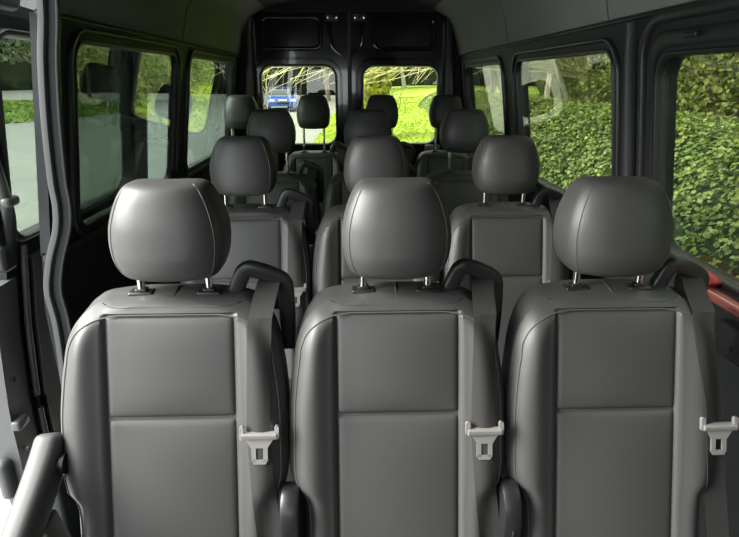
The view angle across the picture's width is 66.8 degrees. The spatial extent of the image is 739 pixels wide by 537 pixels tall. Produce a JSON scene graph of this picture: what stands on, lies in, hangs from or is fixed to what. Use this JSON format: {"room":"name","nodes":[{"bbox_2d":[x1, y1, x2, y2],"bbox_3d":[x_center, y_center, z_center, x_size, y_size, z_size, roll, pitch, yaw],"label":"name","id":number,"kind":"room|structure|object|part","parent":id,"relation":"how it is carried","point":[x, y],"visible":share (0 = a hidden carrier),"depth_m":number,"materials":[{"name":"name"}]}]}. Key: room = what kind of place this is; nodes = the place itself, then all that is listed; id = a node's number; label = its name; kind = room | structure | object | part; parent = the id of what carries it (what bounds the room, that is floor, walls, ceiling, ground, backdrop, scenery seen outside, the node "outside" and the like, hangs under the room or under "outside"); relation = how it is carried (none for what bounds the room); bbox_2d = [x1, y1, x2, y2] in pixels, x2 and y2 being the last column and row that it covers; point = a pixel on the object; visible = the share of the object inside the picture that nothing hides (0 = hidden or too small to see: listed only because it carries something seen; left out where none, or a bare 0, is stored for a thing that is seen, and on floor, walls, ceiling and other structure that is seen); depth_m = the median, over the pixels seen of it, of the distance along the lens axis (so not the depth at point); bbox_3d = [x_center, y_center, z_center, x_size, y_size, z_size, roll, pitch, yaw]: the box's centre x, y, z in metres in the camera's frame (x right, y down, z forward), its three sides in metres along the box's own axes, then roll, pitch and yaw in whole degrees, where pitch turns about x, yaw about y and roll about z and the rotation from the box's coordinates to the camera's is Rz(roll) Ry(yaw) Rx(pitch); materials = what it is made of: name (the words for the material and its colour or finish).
{"room":"vehicle interior","nodes":[
{"label":"vehicle interior","id":0,"kind":"room"},
{"bbox_2d":[29,0,239,536],"bbox_3d":[-0.896,0.041,1.645,0.231,1.872,5.750,-1,19,-2],"label":"wall","id":1,"kind":"structure","parent":0,"point":[76,270],"depth_m":1.68,"materials":[{"name":"grey"}]},
{"bbox_2d":[0,0,61,504],"bbox_3d":[-1.071,-0.177,2.202,0.281,1.890,1.365,-1,19,-2],"label":"door","id":2,"kind":"structure","parent":1,"relation":"in","point":[30,385],"depth_m":1.77,"materials":[{"name":"black plastic"}]},
{"bbox_3d":[-1.055,-0.219,1.595,0.058,0.465,0.128,-12,22,-33],"label":"handle","id":3,"kind":"part","parent":2,"relation":"part of","materials":[{"name":"black plastic"}]},
{"bbox_3d":[-1.081,-0.032,1.662,0.035,0.080,0.070,-1,19,-2],"label":"handle","id":4,"kind":"part","parent":2,"relation":"part of","materials":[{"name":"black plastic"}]},
{"bbox_3d":[-1.032,-0.194,1.609,0.030,0.030,0.060,-1,19,-2],"label":"handle lever","id":5,"kind":"part","parent":2,"relation":"part of","materials":[{"name":"grey rubber"}]},
{"bbox_2d":[67,28,181,237],"bbox_3d":[-0.943,-0.566,2.252,0.130,0.665,1.140,-1,19,-2],"label":"window","id":6,"kind":"structure","parent":1,"relation":"in","point":[122,117],"depth_m":2.07,"materials":[{"name":"clear glass"}]},
{"bbox_3d":[-1.018,-0.060,3.159,0.072,0.918,2.810,-1,19,-2],"label":"panel","id":7,"kind":"part","parent":1,"relation":"part of","materials":[{"name":"grey"}]},
{"bbox_2d":[20,0,264,56],"bbox_3d":[-0.830,-1.277,2.745,0.244,0.346,2.830,-1,19,-2],"label":"trim","id":8,"kind":"structure","parent":1,"relation":"attached to","point":[218,26],"depth_m":2.53,"materials":[{"name":"grey plastic"}]},
{"bbox_2d":[183,50,235,175],"bbox_3d":[-0.987,-0.985,3.498,0.130,0.665,1.230,-1,19,-2],"label":"window","id":9,"kind":"structure","parent":1,"relation":"in","point":[209,82],"depth_m":3.34,"materials":[{"name":"clear glass"}]},
{"bbox_2d":[304,503,305,536],"bbox_3d":[-0.107,0.889,1.958,1.890,0.075,5.750,-1,19,-2],"label":"floor","id":10,"kind":"structure","parent":0,"point":[304,503],"depth_m":1.92,"materials":[{"name":"grey plastic"}]},
{"bbox_2d":[0,178,304,536],"bbox_3d":[-0.420,0.509,1.027,0.547,1.240,0.767,1,19,2],"label":"passenger seat","id":11,"kind":"object","parent":10,"relation":"on","point":[175,398],"visible":1,"depth_m":1.14,"materials":[{"name":"grey leather"}]},
{"bbox_3d":[-0.661,0.524,1.056,0.058,0.308,0.348,1,19,4],"label":"armrest","id":12,"kind":"part","parent":11,"relation":"part of","materials":[{"name":"grey plastic"}]},
{"bbox_3d":[-0.481,0.049,1.185,0.016,0.080,0.016,-1,19,-2],"label":"headrest post","id":13,"kind":"part","parent":11,"relation":"part of","materials":[{"name":"silver metal"}]},
{"bbox_3d":[-0.407,0.202,1.148,0.261,0.201,0.060,-1,19,-2],"label":"panel","id":14,"kind":"part","parent":11,"relation":"part of","materials":[{"name":"grey leather"}]},
{"bbox_3d":[-0.405,0.500,1.168,0.261,0.365,0.103,-1,19,-2],"label":"panel","id":15,"kind":"part","parent":11,"relation":"part of","materials":[{"name":"grey leather"}]},
{"bbox_3d":[-0.407,0.373,1.197,0.470,0.628,0.281,-1,19,-2],"label":"backrest","id":16,"kind":"part","parent":11,"relation":"part of","materials":[{"name":"grey leather"}]},
{"bbox_3d":[-0.339,0.048,1.190,0.016,0.080,0.016,-1,19,-2],"label":"headrest post","id":17,"kind":"part","parent":11,"relation":"part of","materials":[{"name":"silver metal"}]},
{"bbox_2d":[180,136,314,508],"bbox_3d":[-0.415,0.236,1.826,0.482,1.248,0.746,-1,19,-2],"label":"passenger seat","id":18,"kind":"object","parent":10,"relation":"on","point":[276,235],"visible":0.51,"depth_m":1.93,"materials":[{"name":"grey leather"}]},
{"bbox_3d":[-0.506,-0.222,1.980,0.015,0.088,0.016,-1,19,-2],"label":"headrest post","id":19,"kind":"part","parent":18,"relation":"part of","materials":[{"name":"silver metal"}]},
{"bbox_3d":[-0.434,0.106,1.993,0.456,0.628,0.281,-1,19,-2],"label":"backrest","id":20,"kind":"part","parent":18,"relation":"part of","materials":[{"name":"grey leather"}]},
{"bbox_3d":[-0.432,0.232,1.963,0.253,0.365,0.103,-1,19,-2],"label":"panel","id":21,"kind":"part","parent":18,"relation":"part of","materials":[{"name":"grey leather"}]},
{"bbox_3d":[-0.435,-0.066,1.944,0.253,0.201,0.060,-1,19,-2],"label":"panel","id":22,"kind":"part","parent":18,"relation":"part of","materials":[{"name":"grey leather"}]},
{"bbox_3d":[-0.369,-0.224,1.984,0.015,0.088,0.016,-1,19,-2],"label":"headrest post","id":23,"kind":"part","parent":18,"relation":"part of","materials":[{"name":"silver metal"}]},
{"bbox_3d":[-0.265,0.699,1.889,0.050,0.330,0.360,-1,19,-2],"label":"leg","id":24,"kind":"part","parent":18,"relation":"part of","materials":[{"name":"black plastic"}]},
{"bbox_2d":[286,379,292,480],"bbox_3d":[-0.423,0.503,1.770,0.444,0.161,0.470,-1,19,-2],"label":"seat cushion","id":25,"kind":"object","parent":18,"relation":"on","point":[289,477],"depth_m":1.55,"materials":[{"name":"grey leather"}]},
{"bbox_2d":[220,95,279,201],"bbox_3d":[-0.767,-0.316,3.312,0.421,1.345,0.746,-1,19,-2],"label":"passenger seat","id":26,"kind":"object","parent":10,"relation":"on","point":[238,109],"visible":0.17,"depth_m":3.35,"materials":[{"name":"grey leather"}]},
{"bbox_2d":[228,109,323,268],"bbox_3d":[-0.439,-0.027,2.523,0.482,1.302,0.746,-1,19,-2],"label":"passenger seat","id":27,"kind":"object","parent":10,"relation":"on","point":[277,126],"visible":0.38,"depth_m":2.64,"materials":[{"name":"grey leather"}]},
{"bbox_3d":[-0.459,-0.303,2.650,0.253,0.201,0.060,-1,19,-2],"label":"panel","id":28,"kind":"part","parent":27,"relation":"part of","materials":[{"name":"grey leather"}]},
{"bbox_3d":[-0.459,-0.132,2.699,0.456,0.628,0.281,-1,19,-2],"label":"backrest","id":29,"kind":"part","parent":27,"relation":"part of","materials":[{"name":"grey leather"}]},
{"bbox_3d":[-0.393,-0.487,2.681,0.015,0.142,0.016,-1,19,-2],"label":"headrest post","id":30,"kind":"part","parent":27,"relation":"part of","materials":[{"name":"silver metal"}]},
{"bbox_2d":[283,95,346,213],"bbox_3d":[-0.328,-0.320,3.326,0.421,1.345,0.746,-1,19,-2],"label":"passenger seat","id":31,"kind":"object","parent":10,"relation":"on","point":[313,111],"visible":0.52,"depth_m":3.45,"materials":[{"name":"grey leather"}]},
{"bbox_3d":[-0.405,-0.778,3.480,0.014,0.185,0.016,-1,19,-2],"label":"headrest post","id":32,"kind":"part","parent":31,"relation":"part of","materials":[{"name":"silver metal"}]},
{"bbox_3d":[-0.340,-0.405,3.508,0.410,0.628,0.281,-1,19,-2],"label":"backrest","id":33,"kind":"part","parent":31,"relation":"part of","materials":[{"name":"grey leather"}]},
{"bbox_3d":[-0.340,-0.576,3.459,0.228,0.201,0.060,-1,19,-2],"label":"panel","id":34,"kind":"part","parent":31,"relation":"part of","materials":[{"name":"grey leather"}]},
{"bbox_3d":[-0.281,-0.780,3.484,0.014,0.185,0.016,-1,19,-2],"label":"headrest post","id":35,"kind":"part","parent":31,"relation":"part of","materials":[{"name":"silver metal"}]},
{"bbox_2d":[321,109,416,218],"bbox_3d":[0.014,-0.032,2.537,0.482,1.302,0.746,-1,19,-2],"label":"passenger seat","id":36,"kind":"object","parent":10,"relation":"on","point":[359,122],"visible":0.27,"depth_m":2.60,"materials":[{"name":"grey leather"}]},
{"bbox_3d":[-0.005,-0.137,2.713,0.456,0.628,0.281,-1,19,-2],"label":"backrest","id":37,"kind":"part","parent":36,"relation":"part of","materials":[{"name":"grey leather"}]},
{"bbox_3d":[-0.005,-0.308,2.664,0.253,0.201,0.060,-1,19,-2],"label":"panel","id":38,"kind":"part","parent":36,"relation":"part of","materials":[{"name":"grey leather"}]},
{"bbox_2d":[312,135,440,298],"bbox_3d":[0.045,0.231,1.841,0.482,1.248,0.746,-1,19,-2],"label":"passenger seat","id":39,"kind":"object","parent":10,"relation":"on","point":[367,156],"visible":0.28,"depth_m":1.93,"materials":[{"name":"grey leather"}]},
{"bbox_3d":[0.025,-0.070,1.958,0.253,0.201,0.060,-1,19,-2],"label":"panel","id":40,"kind":"part","parent":39,"relation":"part of","materials":[{"name":"grey leather"}]},
{"bbox_3d":[0.025,0.101,2.007,0.456,0.628,0.281,-1,19,-2],"label":"backrest","id":41,"kind":"part","parent":39,"relation":"part of","materials":[{"name":"grey leather"}]},
{"bbox_3d":[0.028,0.227,1.978,0.253,0.365,0.103,-1,19,-2],"label":"panel","id":42,"kind":"part","parent":39,"relation":"part of","materials":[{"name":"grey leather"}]},
{"bbox_2d":[366,95,414,165],"bbox_3d":[0.091,-0.325,3.339,0.421,1.345,0.746,-1,19,-2],"label":"passenger seat","id":43,"kind":"object","parent":10,"relation":"on","point":[387,103],"visible":0.17,"depth_m":3.38,"materials":[{"name":"grey leather"}]},
{"bbox_2d":[289,177,521,536],"bbox_3d":[0.079,0.502,1.046,0.482,1.240,0.746,-1,19,-2],"label":"passenger seat","id":44,"kind":"object","parent":10,"relation":"on","point":[396,407],"visible":1,"depth_m":1.16,"materials":[{"name":"grey leather"}]},
{"bbox_3d":[-0.013,0.044,1.200,0.015,0.080,0.016,-1,19,-2],"label":"headrest post","id":45,"kind":"part","parent":44,"relation":"part of","materials":[{"name":"silver metal"}]},
{"bbox_3d":[0.059,0.369,1.212,0.456,0.628,0.281,-1,19,-2],"label":"backrest","id":46,"kind":"part","parent":44,"relation":"part of","materials":[{"name":"grey leather"}]},
{"bbox_3d":[0.059,0.197,1.163,0.253,0.201,0.060,-1,19,-2],"label":"panel","id":47,"kind":"part","parent":44,"relation":"part of","materials":[{"name":"grey leather"}]},
{"bbox_3d":[0.061,0.495,1.182,0.253,0.365,0.103,-1,19,-2],"label":"panel","id":48,"kind":"part","parent":44,"relation":"part of","materials":[{"name":"grey leather"}]},
{"bbox_3d":[0.125,0.043,1.204,0.015,0.080,0.016,-1,19,-2],"label":"headrest post","id":49,"kind":"part","parent":44,"relation":"part of","materials":[{"name":"silver metal"}]},
{"bbox_2d":[414,95,474,176],"bbox_3d":[0.487,-0.329,3.351,0.421,1.345,0.746,-1,19,-2],"label":"passenger seat","id":50,"kind":"object","parent":10,"relation":"on","point":[427,162],"visible":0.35,"depth_m":3.47,"materials":[{"name":"grey leather"}]},
{"bbox_3d":[0.410,-0.787,3.506,0.014,0.185,0.016,-1,19,-2],"label":"headrest post","id":51,"kind":"part","parent":50,"relation":"part of","materials":[{"name":"silver metal"}]},
{"bbox_3d":[0.475,-0.413,3.534,0.410,0.628,0.281,-1,19,-2],"label":"backrest","id":52,"kind":"part","parent":50,"relation":"part of","materials":[{"name":"grey leather"}]},
{"bbox_3d":[0.475,-0.584,3.485,0.228,0.201,0.060,-1,19,-2],"label":"panel","id":53,"kind":"part","parent":50,"relation":"part of","materials":[{"name":"grey leather"}]},
{"bbox_2d":[426,109,508,216],"bbox_3d":[0.467,-0.037,2.551,0.468,1.302,0.746,-1,19,-2],"label":"passenger seat","id":54,"kind":"object","parent":10,"relation":"on","point":[461,130],"visible":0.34,"depth_m":2.64,"materials":[{"name":"grey leather"}]},
{"bbox_3d":[0.382,-0.495,2.706,0.015,0.142,0.016,-1,19,-2],"label":"headrest post","id":55,"kind":"part","parent":54,"relation":"part of","materials":[{"name":"silver metal"}]},
{"bbox_3d":[0.454,-0.313,2.678,0.253,0.201,0.060,-1,19,-2],"label":"panel","id":56,"kind":"part","parent":54,"relation":"part of","materials":[{"name":"grey leather"}]},
{"bbox_3d":[0.455,-0.141,2.727,0.456,0.628,0.281,-1,19,-2],"label":"backrest","id":57,"kind":"part","parent":54,"relation":"part of","materials":[{"name":"grey leather"}]},
{"bbox_2d":[441,135,568,475],"bbox_3d":[0.498,0.226,1.855,0.468,1.248,0.746,-1,19,-2],"label":"passenger seat","id":58,"kind":"object","parent":10,"relation":"on","point":[515,239],"visible":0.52,"depth_m":1.96,"materials":[{"name":"grey leather"}]},
{"bbox_3d":[0.413,-0.232,2.009,0.015,0.088,0.016,-1,19,-2],"label":"headrest post","id":59,"kind":"part","parent":58,"relation":"part of","materials":[{"name":"silver metal"}]},
{"bbox_2d":[501,465,507,475],"bbox_3d":[0.496,0.493,1.798,0.444,0.161,0.470,-1,19,-2],"label":"seat cushion","id":60,"kind":"object","parent":58,"relation":"on","point":[504,473],"depth_m":1.57,"materials":[{"name":"grey leather"}]},
{"bbox_3d":[0.485,0.096,2.022,0.456,0.628,0.281,-1,19,-2],"label":"backrest","id":61,"kind":"part","parent":58,"relation":"part of","materials":[{"name":"grey leather"}]},
{"bbox_3d":[0.485,-0.075,1.973,0.253,0.201,0.060,-1,19,-2],"label":"panel","id":62,"kind":"part","parent":58,"relation":"part of","materials":[{"name":"grey leather"}]},
{"bbox_3d":[0.487,0.222,1.992,0.253,0.365,0.103,-1,19,-2],"label":"panel","id":63,"kind":"part","parent":58,"relation":"part of","materials":[{"name":"grey leather"}]},
{"bbox_3d":[0.551,-0.233,2.013,0.015,0.088,0.016,-1,19,-2],"label":"headrest post","id":64,"kind":"part","parent":58,"relation":"part of","materials":[{"name":"silver metal"}]},
{"bbox_2d":[501,176,738,536],"bbox_3d":[0.542,0.498,1.061,0.490,1.240,0.746,-1,19,-2],"label":"passenger seat","id":65,"kind":"object","parent":10,"relation":"on","point":[615,426],"visible":1,"depth_m":1.18,"materials":[{"name":"grey leather"}]},
{"bbox_3d":[0.447,0.040,1.214,0.015,0.080,0.016,-1,19,-2],"label":"headrest post","id":66,"kind":"part","parent":65,"relation":"part of","materials":[{"name":"silver metal"}]},
{"bbox_3d":[0.519,0.364,1.226,0.456,0.628,0.281,-1,19,-2],"label":"backrest","id":67,"kind":"part","parent":65,"relation":"part of","materials":[{"name":"grey leather"}]},
{"bbox_3d":[0.521,0.490,1.197,0.253,0.365,0.103,-1,19,-2],"label":"panel","id":68,"kind":"part","parent":65,"relation":"part of","materials":[{"name":"grey leather"}]},
{"bbox_3d":[0.518,0.193,1.177,0.253,0.201,0.060,-1,19,-2],"label":"panel","id":69,"kind":"part","parent":65,"relation":"part of","materials":[{"name":"grey leather"}]},
{"bbox_3d":[0.585,0.038,1.219,0.015,0.080,0.016,-1,19,-2],"label":"headrest post","id":70,"kind":"part","parent":65,"relation":"part of","materials":[{"name":"silver metal"}]},
{"bbox_2d":[235,1,462,149],"bbox_3d":[-0.147,-1.015,4.348,1.860,2.010,0.105,-1,19,-2],"label":"door frame","id":71,"kind":"structure","parent":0,"point":[247,78],"depth_m":4.11,"materials":[{"name":"grey"}]},
{"bbox_2d":[254,12,347,170],"bbox_3d":[-0.517,-1.030,4.362,0.715,1.770,0.105,-1,19,-2],"label":"door","id":72,"kind":"structure","parent":71,"relation":"in","point":[282,39],"depth_m":4.15,"materials":[{"name":"black paint"}]},
{"bbox_3d":[-0.272,-1.835,4.087,0.100,0.050,0.030,-1,19,-2],"label":"latch plate","id":73,"kind":"part","parent":72,"relation":"part of","materials":[{"name":"grey metal"}]},
{"bbox_2d":[351,12,443,161],"bbox_3d":[0.206,-1.038,4.385,0.692,1.770,0.105,-1,19,-2],"label":"door","id":74,"kind":"structure","parent":71,"relation":"in","point":[378,39],"depth_m":4.17,"materials":[{"name":"black paint"}]},
{"bbox_3d":[-0.072,-1.837,4.093,0.100,0.050,0.030,-1,19,-2],"label":"latch plate","id":75,"kind":"part","parent":74,"relation":"part of","materials":[{"name":"grey metal"}]},
{"bbox_3d":[0.493,-0.947,4.396,0.120,0.050,0.050,-1,19,-2],"label":"grab handle","id":76,"kind":"part","parent":74,"relation":"part of","materials":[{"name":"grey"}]},
{"bbox_2d":[257,0,441,7],"bbox_3d":[-0.147,-0.955,1.336,1.406,0.218,5.750,-1,19,-2],"label":"ceiling","id":77,"kind":"structure","parent":0,"point":[266,3],"depth_m":3.97,"materials":[{"name":"black plastic"}]},
{"bbox_2d":[459,10,738,536],"bbox_3d":[0.825,0.076,1.717,0.185,1.580,5.750,-1,19,-2],"label":"wall","id":78,"kind":"structure","parent":0,"point":[626,36],"depth_m":1.60,"materials":[{"name":"grey"}]},
{"bbox_2d":[462,56,507,134],"bbox_3d":[0.745,-1.015,3.622,0.127,0.642,1.130,-1,19,-2],"label":"window","id":79,"kind":"structure","parent":78,"relation":"in","point":[465,72],"depth_m":3.55,"materials":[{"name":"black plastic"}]},
{"bbox_2d":[511,38,620,193],"bbox_3d":[0.789,-0.587,2.353,0.127,0.642,1.190,-1,19,-2],"label":"window","id":80,"kind":"structure","parent":78,"relation":"in","point":[516,72],"depth_m":1.97,"materials":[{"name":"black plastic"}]},
{"bbox_2d":[433,0,709,56],"bbox_3d":[0.678,-0.827,1.408,0.244,0.346,5.750,-1,19,-2],"label":"trim","id":81,"kind":"structure","parent":78,"relation":"attached to","point":[479,26],"depth_m":2.46,"materials":[{"name":"grey plastic"}]},
{"bbox_3d":[0.874,0.388,1.824,0.088,0.922,5.750,-1,19,-2],"label":"panel","id":82,"kind":"part","parent":78,"relation":"part of","materials":[{"name":"grey"}]},
{"bbox_2d":[636,0,738,301],"bbox_3d":[0.832,-0.164,1.011,0.135,0.675,1.365,-1,19,-2],"label":"window","id":83,"kind":"structure","parent":78,"relation":"in","point":[652,113],"depth_m":1.50,"materials":[{"name":"black rubber"}]},
{"bbox_2d":[703,267,738,317],"bbox_3d":[0.839,0.096,1.207,0.040,0.054,0.670,-1,19,-2],"label":"trim strip","id":84,"kind":"object","parent":78,"relation":"attached to","point":[721,299],"visible":0.36,"depth_m":1.32,"materials":[{"name":"red paint"}]},
{"bbox_3d":[0.840,0.123,1.179,0.040,0.020,0.600,-1,19,-2],"label":"strip rail","id":85,"kind":"part","parent":84,"relation":"part of","materials":[{"name":"red paint"}]},
{"label":"outside","id":86,"kind":"structure","parent":0,"visible":0},
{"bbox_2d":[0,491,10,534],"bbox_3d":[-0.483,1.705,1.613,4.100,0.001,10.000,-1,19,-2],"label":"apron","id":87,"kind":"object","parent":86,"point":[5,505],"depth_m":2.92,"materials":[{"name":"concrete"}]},
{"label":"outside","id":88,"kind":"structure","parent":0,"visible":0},
{"bbox_2d":[2,90,335,230],"bbox_3d":[-41.545,-13.105,44.288,160.000,0.884,125.000,-1,19,-2],"label":"pavement","id":89,"kind":"structure","parent":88,"point":[20,137],"depth_m":15.24,"materials":[{"name":"concrete"}]},
{"bbox_2d":[0,38,30,61],"bbox_3d":[-28.380,-17.069,32.071,15.612,17.519,13.163,-7,20,-20],"label":"tree","id":90,"kind":"object","parent":89,"relation":"on","point":[2,41],"visible":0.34,"depth_m":38.76,"materials":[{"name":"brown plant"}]},
{"bbox_2d":[0,38,32,90],"bbox_3d":[-45.884,-16.286,33.072,10.528,14.629,105.145,-1,19,-2],"label":"thicket","id":91,"kind":"object","parent":89,"relation":"on","point":[15,75],"visible":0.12,"depth_m":70.03,"materials":[{"name":"green plant"}]},
{"bbox_2d":[3,99,33,123],"bbox_3d":[-19.900,-7.745,27.369,15.165,0.863,14.145,-1,19,-2],"label":"grass","id":92,"kind":"structure","parent":89,"relation":"on","point":[23,110],"depth_m":25.19,"materials":[{"name":"green plant"}]},
{"bbox_2d":[21,40,30,53],"bbox_3d":[-21.990,-20.194,40.300,10.567,16.768,14.779,-18,25,-42],"label":"tree","id":93,"kind":"object","parent":89,"relation":"on","point":[25,43],"visible":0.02,"depth_m":43.03,"materials":[{"name":"green plant"}]},
{"bbox_2d":[263,87,296,110],"bbox_3d":[-4.763,-8.962,29.515,1.712,1.156,3.416,-5,19,-14],"label":"car","id":94,"kind":"object","parent":89,"relation":"on","point":[280,96],"visible":0.83,"depth_m":28.45,"materials":[{"name":"blue paint"}]},
{"bbox_2d":[262,67,301,108],"bbox_3d":[-3.027,-4.384,14.273,2.824,3.271,2.630,-1,19,-2],"label":"tree","id":95,"kind":"object","parent":89,"relation":"on","point":[268,71],"visible":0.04,"depth_m":14.18,"materials":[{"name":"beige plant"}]},
{"bbox_2d":[290,67,330,100],"bbox_3d":[-4.373,-15.348,35.786,9.072,10.180,7.649,-3,19,-10],"label":"tree","id":96,"kind":"object","parent":89,"relation":"on","point":[327,87],"visible":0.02,"depth_m":36.24,"materials":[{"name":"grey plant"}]},
{"bbox_2d":[262,64,535,94],"bbox_3d":[-9.248,-21.097,50.385,54.560,10.502,7.729,8,20,23],"label":"thicket","id":97,"kind":"object","parent":89,"relation":"on","point":[315,87],"visible":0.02,"depth_m":48.20,"materials":[{"name":"green plant"}]},
{"bbox_2d":[396,67,430,87],"bbox_3d":[1.653,-15.258,35.662,5.977,9.484,8.359,9,20,24],"label":"tree","id":98,"kind":"object","parent":89,"relation":"on","point":[407,68],"visible":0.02,"depth_m":37.84,"materials":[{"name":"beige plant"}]},
{"bbox_2d":[480,65,494,86],"bbox_3d":[8.785,-15.201,34.901,6.923,9.929,7.510,13,22,33],"label":"tree","id":99,"kind":"object","parent":89,"relation":"on","point":[487,71],"visible":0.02,"depth_m":37.02,"materials":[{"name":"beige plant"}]},
{"bbox_2d":[418,90,738,277],"bbox_3d":[2.859,-2.358,10.918,3.075,1.868,26.002,-1,19,-2],"label":"hedge","id":100,"kind":"object","parent":89,"relation":"on","point":[572,140],"visible":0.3,"depth_m":5.35,"materials":[{"name":"green plant"}]},
{"bbox_2d":[552,53,738,116],"bbox_3d":[4.379,-2.756,7.692,3.317,2.814,3.158,-8,20,-22],"label":"bush","id":101,"kind":"object","parent":100,"relation":"on","point":[606,61],"visible":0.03,"depth_m":7.68,"materials":[{"name":"green plant"}]},
{"bbox_2d":[676,53,738,126],"bbox_3d":[4.169,-2.127,6.099,2.871,2.558,3.015,13,23,34],"label":"bush","id":102,"kind":"object","parent":100,"relation":"on","point":[725,68],"visible":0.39,"depth_m":6.08,"materials":[{"name":"green plant"}]},
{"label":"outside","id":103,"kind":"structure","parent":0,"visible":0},
{"bbox_2d":[314,85,580,142],"bbox_3d":[5.220,-9.527,32.235,15.349,1.714,53.200,-1,19,-2],"label":"lawn","id":104,"kind":"structure","parent":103,"point":[422,89],"depth_m":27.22,"materials":[{"name":"green plant"}]},
{"bbox_2d":[323,67,426,109],"bbox_3d":[0.044,-4.057,13.672,2.237,2.749,3.565,5,19,14],"label":"bush","id":105,"kind":"object","parent":104,"relation":"on","point":[381,88],"visible":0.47,"depth_m":13.08,"materials":[{"name":"green plant"}]},
{"bbox_2d":[262,56,588,102],"bbox_3d":[0.711,-3.640,10.065,7.212,3.777,3.253,0,19,1],"label":"tree","id":106,"kind":"object","parent":104,"relation":"on","point":[541,64],"visible":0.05,"depth_m":10.37,"materials":[{"name":"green plant"}]},
{"bbox_2d":[496,65,501,92],"bbox_3d":[3.463,-8.880,18.747,4.987,7.152,5.410,-8,20,-22],"label":"tree","id":107,"kind":"object","parent":104,"relation":"on","point":[497,66],"visible":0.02,"depth_m":19.60,"materials":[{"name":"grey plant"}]},
{"bbox_2d":[489,60,549,92],"bbox_3d":[5.878,-10.109,23.861,4.886,6.502,5.795,2,19,6],"label":"tree","id":108,"kind":"object","parent":104,"relation":"on","point":[491,85],"visible":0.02,"depth_m":23.69,"materials":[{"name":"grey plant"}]},
{"bbox_2d":[531,68,583,100],"bbox_3d":[5.542,-5.298,16.624,1.722,1.535,1.809,8,20,22],"label":"bush","id":109,"kind":"object","parent":104,"relation":"on","point":[556,86],"visible":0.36,"depth_m":16.44,"materials":[{"name":"green plant"}]},
{"bbox_2d":[544,55,594,97],"bbox_3d":[4.985,-7.901,15.991,4.424,7.019,6.187,-2,19,-7],"label":"tree","id":110,"kind":"object","parent":104,"relation":"on","point":[550,77],"visible":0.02,"depth_m":15.71,"materials":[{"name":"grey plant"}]},
{"bbox_2d":[567,69,611,103],"bbox_3d":[5.373,-4.041,13.164,1.508,1.279,1.436,3,19,8],"label":"bush","id":111,"kind":"object","parent":104,"relation":"on","point":[598,83],"visible":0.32,"depth_m":13.00,"materials":[{"name":"green plant"}]},
{"bbox_2d":[588,68,611,103],"bbox_3d":[5.519,-5.694,12.031,4.181,5.565,4.959,-17,25,-41],"label":"tree","id":112,"kind":"object","parent":104,"relation":"on","point":[601,89],"visible":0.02,"depth_m":12.49,"materials":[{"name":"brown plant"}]},
{"bbox_2d":[531,54,737,112],"bbox_3d":[10.098,-6.629,10.797,3.972,8.136,36.278,-1,19,-2],"label":"thicket","id":113,"kind":"object","parent":104,"relation":"on","point":[593,62],"visible":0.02,"depth_m":22.63,"materials":[{"name":"green plant"}]}
]}

